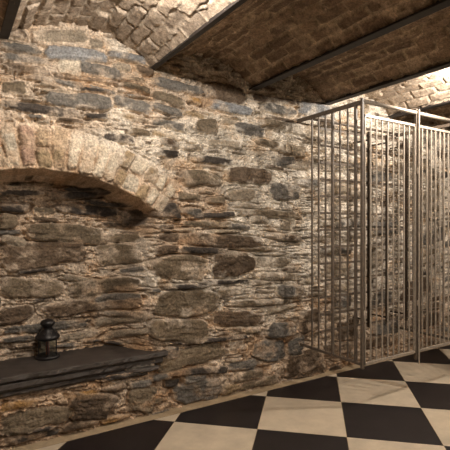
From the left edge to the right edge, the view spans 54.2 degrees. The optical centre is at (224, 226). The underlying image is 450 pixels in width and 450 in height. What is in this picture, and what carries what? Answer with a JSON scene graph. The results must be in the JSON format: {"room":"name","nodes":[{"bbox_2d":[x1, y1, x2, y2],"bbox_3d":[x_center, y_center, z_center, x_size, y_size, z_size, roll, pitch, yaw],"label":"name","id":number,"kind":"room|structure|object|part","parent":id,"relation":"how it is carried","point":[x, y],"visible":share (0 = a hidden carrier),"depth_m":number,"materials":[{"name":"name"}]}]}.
{"room":"wine cellar","nodes":[
{"label":"wine cellar","id":0,"kind":"room"},
{"bbox_2d":[0,22,449,449],"bbox_3d":[0.114,-0.028,3.282,7.700,2.440,0.411,0,0,-32],"label":"wall","id":1,"kind":"structure","parent":0,"point":[167,207],"depth_m":2.84,"materials":[{"name":"stone"}]},
{"bbox_2d":[0,344,167,398],"bbox_3d":[-1.022,0.834,2.547,1.335,0.114,0.401,0,0,-32],"label":"ledge","id":2,"kind":"object","parent":1,"relation":"attached to","point":[21,375],"visible":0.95,"depth_m":2.51,"materials":[{"name":"grey stone"}]},
{"bbox_2d":[35,318,59,360],"bbox_3d":[-1.051,0.661,2.607,0.140,0.230,0.140,0,0,-32],"label":"lantern","id":3,"kind":"object","parent":2,"relation":"on","point":[47,333],"visible":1,"depth_m":2.57,"materials":[{"name":"black metal"}]},
{"bbox_2d":[9,344,447,449],"bbox_3d":[0.194,1.165,3.118,7.660,0.013,0.096,0,0,-32],"label":"trim","id":4,"kind":"structure","parent":1,"relation":"attached to","point":[198,404],"depth_m":2.77,"materials":[{"name":"beige stone"}]},
{"bbox_2d":[320,127,412,332],"bbox_3d":[1.127,0.027,3.561,1.020,1.570,0.245,0,0,-32],"label":"wine rack","id":5,"kind":"object","parent":1,"relation":"attached to","point":[321,128],"visible":0.78,"depth_m":3.59,"materials":[{"name":"metal"}]},
{"bbox_2d":[297,98,449,369],"bbox_3d":[1.196,0.071,3.429,1.135,1.828,0.681,0,0,-32],"label":"cage","id":6,"kind":"object","parent":1,"relation":"attached to","point":[417,133],"visible":0.98,"depth_m":3.10,"materials":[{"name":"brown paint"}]},
{"bbox_3d":[0.715,-0.810,3.148,0.022,0.026,0.643,0,0,-32],"label":"rail","id":7,"kind":"part","parent":6,"relation":"part of","materials":[{"name":"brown metal"}]},
{"bbox_3d":[0.715,0.901,3.148,0.016,0.018,0.643,0,0,-32],"label":"rail","id":8,"kind":"part","parent":6,"relation":"part of","materials":[{"name":"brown metal"}]},
{"bbox_3d":[1.089,-0.811,3.599,1.089,0.020,0.020,0,0,-32],"label":"rail","id":9,"kind":"part","parent":6,"relation":"part of","materials":[{"name":"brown metal"}]},
{"bbox_3d":[0.894,0.048,2.866,0.018,1.765,0.018,0,0,-32],"label":"corner post","id":10,"kind":"part","parent":6,"relation":"part of","materials":[{"name":"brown metal"}]},
{"bbox_3d":[1.376,0.059,3.171,0.020,1.803,0.020,0,0,-32],"label":"post","id":11,"kind":"part","parent":6,"relation":"part of","materials":[{"name":"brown metal"}]},
{"bbox_3d":[1.656,-0.810,3.743,0.022,0.026,0.643,0,0,-32],"label":"rail","id":12,"kind":"part","parent":6,"relation":"part of","materials":[{"name":"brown metal"}]},
{"bbox_3d":[1.656,0.901,3.743,0.016,0.018,0.643,0,0,-32],"label":"rail","id":13,"kind":"part","parent":6,"relation":"part of","materials":[{"name":"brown metal"}]},
{"bbox_2d":[0,0,449,124],"bbox_3d":[1.520,-1.065,0.973,4.630,0.188,5.300,0,0,-32],"label":"ceiling","id":14,"kind":"structure","parent":0,"point":[259,40],"depth_m":2.51,"materials":[{"name":"brick"}]},
{"bbox_2d":[0,0,20,39],"bbox_3d":[0.224,-1.053,0.113,0.044,0.160,5.229,0,0,-32],"label":"steel beam","id":15,"kind":"structure","parent":14,"relation":"attached to","point":[12,9],"depth_m":2.06,"materials":[{"name":"grey metal"}]},
{"bbox_2d":[150,0,246,69],"bbox_3d":[0.926,-1.053,0.556,0.032,0.160,5.229,0,0,-32],"label":"steel beam","id":16,"kind":"structure","parent":14,"relation":"attached to","point":[227,10],"depth_m":2.19,"materials":[{"name":"grey metal"}]},
{"bbox_2d":[249,0,449,90],"bbox_3d":[1.577,-1.053,0.968,0.060,0.160,5.229,0,0,-32],"label":"steel beam","id":17,"kind":"structure","parent":14,"relation":"attached to","point":[439,5],"depth_m":2.33,"materials":[{"name":"grey metal"}]},
{"bbox_2d":[322,61,449,104],"bbox_3d":[2.185,-1.053,1.353,0.060,0.160,5.229,0,0,-32],"label":"steel beam","id":18,"kind":"structure","parent":14,"relation":"attached to","point":[419,73],"depth_m":3.00,"materials":[{"name":"grey metal"}]},
{"bbox_2d":[387,100,449,118],"bbox_3d":[2.853,-1.053,1.775,0.060,0.160,5.229,0,0,-32],"label":"steel beam","id":19,"kind":"structure","parent":14,"relation":"attached to","point":[443,103],"depth_m":3.64,"materials":[{"name":"grey metal"}]},
{"bbox_2d":[35,345,449,449],"bbox_3d":[1.588,1.222,0.912,7.660,0.100,5.125,0,0,-32],"label":"floor","id":20,"kind":"structure","parent":0,"point":[380,412],"depth_m":2.67,"materials":[{"name":"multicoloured tile"}]}
]}

